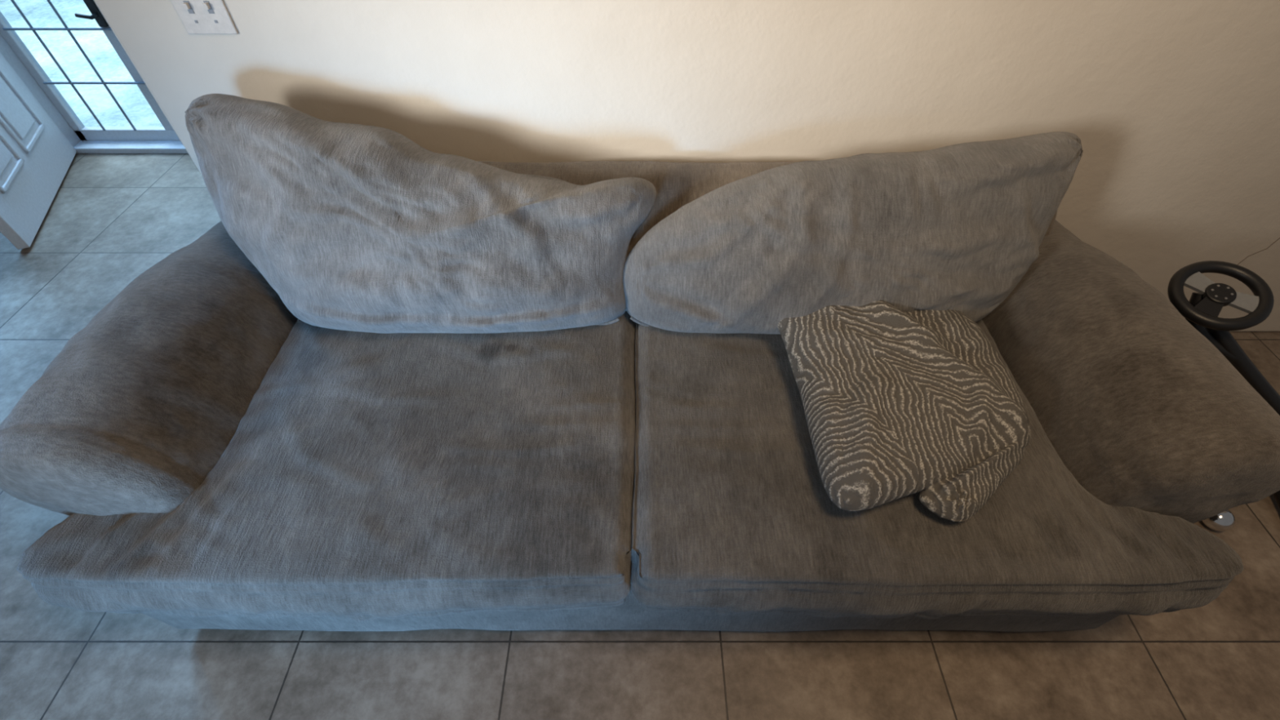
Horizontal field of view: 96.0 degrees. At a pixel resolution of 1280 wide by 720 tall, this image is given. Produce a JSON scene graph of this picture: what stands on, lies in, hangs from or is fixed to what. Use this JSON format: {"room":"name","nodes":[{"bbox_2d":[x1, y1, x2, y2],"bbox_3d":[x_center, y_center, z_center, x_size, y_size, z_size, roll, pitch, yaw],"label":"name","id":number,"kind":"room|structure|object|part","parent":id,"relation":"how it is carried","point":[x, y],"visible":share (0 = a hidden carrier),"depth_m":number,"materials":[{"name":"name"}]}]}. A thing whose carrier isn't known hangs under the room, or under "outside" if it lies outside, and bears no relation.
{"room":"living room","nodes":[
{"label":"living room","id":0,"kind":"room"},
{"bbox_2d":[0,153,1279,719],"bbox_3d":[-1.400,1.128,1.069,9.600,0.100,6.170,0,48,0],"label":"floor","id":1,"kind":"structure","parent":0,"point":[111,218],"depth_m":1.38,"materials":[{"name":"tile"}]},
{"bbox_2d":[0,52,76,249],"bbox_3d":[-2.781,-1.451,1.974,0.044,2.008,0.887,-17,50,-15],"label":"door","id":2,"kind":"structure","parent":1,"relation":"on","point":[25,203],"depth_m":2.61,"materials":[{"name":"white paint"}]},
{"bbox_2d":[0,132,24,160],"bbox_3d":[-2.740,-1.102,2.314,0.011,0.660,0.018,-17,50,-15],"label":"trim","id":3,"kind":"structure","parent":2,"relation":"attached to","point":[3,139],"depth_m":2.50,"materials":[{"name":"white paint"}]},
{"bbox_2d":[0,159,24,192],"bbox_3d":[-2.688,-0.793,2.467,0.011,0.018,0.290,-17,50,-15],"label":"trim","id":4,"kind":"structure","parent":2,"relation":"attached to","point":[16,167],"depth_m":2.46,"materials":[{"name":"white paint"}]},
{"bbox_2d":[0,116,29,153],"bbox_3d":[-2.772,-1.160,2.367,0.011,0.660,0.018,-17,50,-15],"label":"trim","id":5,"kind":"structure","parent":2,"relation":"attached to","point":[4,124],"depth_m":2.54,"materials":[{"name":"white paint"}]},
{"bbox_2d":[0,76,35,175],"bbox_3d":[-2.715,-1.454,1.917,0.051,1.630,0.674,-17,50,-15],"label":"panel","id":6,"kind":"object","parent":2,"relation":"attached to","point":[11,109],"depth_m":2.58,"materials":[{"name":"white paint"}]},
{"bbox_3d":[-2.688,-1.009,2.230,0.010,0.570,0.200,-17,50,-15],"label":"raised panel","id":7,"kind":"part","parent":6,"relation":"part of","materials":[{"name":"white paint"}]},
{"bbox_3d":[-2.825,-1.253,2.452,0.010,0.570,0.200,-17,50,-15],"label":"raised panel","id":8,"kind":"part","parent":6,"relation":"part of","materials":[{"name":"white paint"}]},
{"bbox_2d":[0,68,43,124],"bbox_3d":[-2.877,-1.346,2.536,0.011,0.660,0.018,-17,50,-15],"label":"trim","id":9,"kind":"structure","parent":2,"relation":"attached to","point":[2,74],"depth_m":2.67,"materials":[{"name":"white paint"}]},
{"bbox_2d":[25,124,44,153],"bbox_3d":[-2.824,-1.037,2.689,0.011,0.018,0.290,-17,50,-15],"label":"trim","id":10,"kind":"structure","parent":2,"relation":"attached to","point":[41,127],"depth_m":2.68,"materials":[{"name":"white paint"}]},
{"bbox_2d":[73,140,188,153],"bbox_3d":[-2.500,-1.142,3.047,0.900,0.030,0.150,0,48,0],"label":"threshold","id":11,"kind":"object","parent":1,"relation":"on","point":[84,146],"visible":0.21,"depth_m":3.00,"materials":[{"name":"white paint"}]},
{"bbox_2d":[75,126,180,140],"bbox_3d":[-2.500,-1.191,3.030,0.900,0.060,0.040,0,48,0],"label":"rail","id":12,"kind":"object","parent":11,"relation":"on","point":[90,133],"visible":0.43,"depth_m":3.01,"materials":[{"name":"white paint"}]},
{"bbox_2d":[93,0,173,129],"bbox_3d":[-2.440,-1.843,2.313,0.060,1.880,0.040,0,48,0],"label":"stile","id":13,"kind":"object","parent":12,"relation":"on","point":[112,37],"visible":0.49,"depth_m":2.79,"materials":[{"name":"white paint"}]},
{"bbox_2d":[83,0,108,26],"bbox_3d":[-2.442,-1.561,2.583,0.035,0.120,0.015,0,48,0],"label":"latch plate","id":14,"kind":"object","parent":13,"relation":"attached to","point":[91,5],"visible":1,"depth_m":2.58,"materials":[{"name":"black metal"}]},
{"bbox_2d":[74,13,98,19],"bbox_3d":[-2.467,-1.536,2.567,0.069,0.026,0.043,0,48,0],"label":"door handle","id":15,"kind":"object","parent":14,"relation":"attached to","point":[94,15],"depth_m":2.56,"materials":[{"name":"black metal"}]},
{"bbox_2d":[0,93,1279,631],"bbox_3d":[0.000,0.001,1.387,2.528,0.947,1.109,0,48,0],"label":"sofa","id":16,"kind":"object","parent":1,"relation":"on","point":[397,384],"visible":0.9,"depth_m":1.25,"materials":[{"name":"grey fabric"}]},
{"bbox_3d":[-1.075,0.025,1.489,0.375,0.543,0.891,0,48,0],"label":"arm","id":17,"kind":"part","parent":16,"relation":"part of"},
{"bbox_2d":[16,311,635,622],"bbox_3d":[-0.597,0.175,1.371,1.182,0.205,0.822,0,48,0],"label":"seat cushion","id":18,"kind":"object","parent":16,"relation":"on","point":[357,476],"depth_m":1.16,"materials":[{"name":"grey fabric"}]},
{"bbox_2d":[184,93,656,333],"bbox_3d":[-0.500,-0.313,1.389,1.081,0.528,0.410,0,48,0],"label":"cushion","id":19,"kind":"object","parent":16,"relation":"on","point":[334,227],"depth_m":1.30,"materials":[{"name":"grey fabric"}]},
{"bbox_3d":[0.000,-0.293,1.659,2.209,0.511,0.295,0,48,0],"label":"backrest","id":20,"kind":"part","parent":16,"relation":"part of","materials":[{"name":"grey fabric"}]},
{"bbox_2d":[622,131,1083,333],"bbox_3d":[0.494,-0.276,1.401,1.080,0.458,0.372,0,48,0],"label":"cushion","id":21,"kind":"object","parent":16,"relation":"on","point":[962,228],"depth_m":1.30,"materials":[{"name":"grey fabric"}]},
{"bbox_2d":[777,300,1031,521],"bbox_3d":[0.570,0.050,1.248,0.513,0.155,0.601,0,48,0],"label":"throw pillow","id":22,"kind":"object","parent":16,"relation":"on","point":[897,403],"visible":0.94,"depth_m":1.16,"materials":[{"name":"grey fabric"}]},
{"bbox_2d":[630,319,1244,619],"bbox_3d":[0.564,0.176,1.369,1.168,0.204,0.825,0,48,0],"label":"seat cushion","id":23,"kind":"object","parent":16,"relation":"on","point":[732,512],"depth_m":1.12,"materials":[{"name":"grey fabric"}]},
{"bbox_3d":[1.077,0.025,1.489,0.370,0.547,0.881,0,48,0],"label":"arm","id":24,"kind":"part","parent":16,"relation":"part of"},
{"bbox_2d":[1167,260,1279,531],"bbox_3d":[1.771,0.103,1.565,0.719,0.547,0.533,0,48,0],"label":"steering wheel","id":25,"kind":"object","parent":1,"relation":"on","point":[1202,310],"visible":0.84,"depth_m":1.52,"materials":[{"name":"black plastic"}]},
{"bbox_2d":[93,0,1279,331],"bbox_3d":[1.020,-1.019,1.198,4.560,2.600,0.120,0,48,0],"label":"wall","id":26,"kind":"structure","parent":0,"point":[1173,106],"depth_m":1.46,"materials":[{"name":"paint"}]},
{"bbox_2d":[170,0,238,34],"bbox_3d":[-1.015,-0.811,1.325,0.118,0.116,0.018,0,48,0],"label":"switch plate","id":27,"kind":"object","parent":26,"relation":"attached to","point":[197,16],"visible":1,"depth_m":1.34,"materials":[{"name":"plastic"}]},
{"bbox_2d":[1237,237,1279,264],"bbox_3d":[1.980,-0.370,1.822,0.162,0.236,0.002,0,48,0],"label":"cable","id":28,"kind":"object","parent":26,"relation":"attached to","point":[1279,237],"visible":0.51,"depth_m":1.84,"materials":[{"name":"black rubber"}]},
{"bbox_3d":[-3.620,-2.018,2.106,4.960,2.600,0.120,0,48,0],"label":"wall","id":29,"kind":"structure","parent":0,"visible":0},
{"bbox_2d":[0,33,81,146],"bbox_3d":[-2.975,-1.842,2.285,0.050,2.100,0.140,0,48,0],"label":"door frame","id":30,"kind":"structure","parent":29,"relation":"attached to","point":[6,50],"depth_m":2.82,"materials":[{"name":"white paint"}]},
{"bbox_2d":[0,11,87,140],"bbox_3d":[-2.930,-1.850,2.305,0.040,2.020,0.040,0,48,0],"label":"stile","id":31,"kind":"object","parent":29,"relation":"attached to","point":[12,38],"visible":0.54,"depth_m":2.80,"materials":[{"name":"white paint"}]},
{"label":"outside","id":32,"kind":"structure","parent":0,"visible":0},
{"bbox_2d":[0,0,163,126],"bbox_3d":[-3.500,-3.726,5.540,11.000,0.060,7.030,0,48,0],"label":"window","id":33,"kind":"structure","parent":32,"point":[96,46],"depth_m":3.98,"materials":[{"name":"clear glass"}]},
{"bbox_2d":[2,27,111,30],"bbox_3d":[-2.505,-1.514,2.635,0.810,0.010,0.011,0,48,0],"label":"rail","id":34,"kind":"object","parent":33,"relation":"attached to","point":[4,28],"depth_m":2.63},
{"bbox_2d":[43,81,145,84],"bbox_3d":[-2.505,-1.352,2.812,0.810,0.010,0.011,0,48,0],"label":"rail","id":35,"kind":"object","parent":33,"relation":"attached to","point":[44,82],"depth_m":2.81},
{"bbox_3d":[-2.500,-2.503,1.588,0.900,0.080,0.040,0,48,0],"label":"rail","id":36,"kind":"object","parent":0,"visible":0},
{"bbox_2d":[10,0,106,130],"bbox_3d":[-2.780,-1.825,2.296,0.011,1.880,0.010,0,48,0],"label":"grille bar","id":37,"kind":"object","parent":36,"relation":"attached to","point":[13,2],"visible":1,"depth_m":2.74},
{"bbox_2d":[46,0,136,130],"bbox_3d":[-2.620,-1.825,2.296,0.011,1.880,0.010,0,48,0],"label":"grille bar","id":38,"kind":"object","parent":36,"relation":"attached to","point":[48,1],"visible":1,"depth_m":2.75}
]}

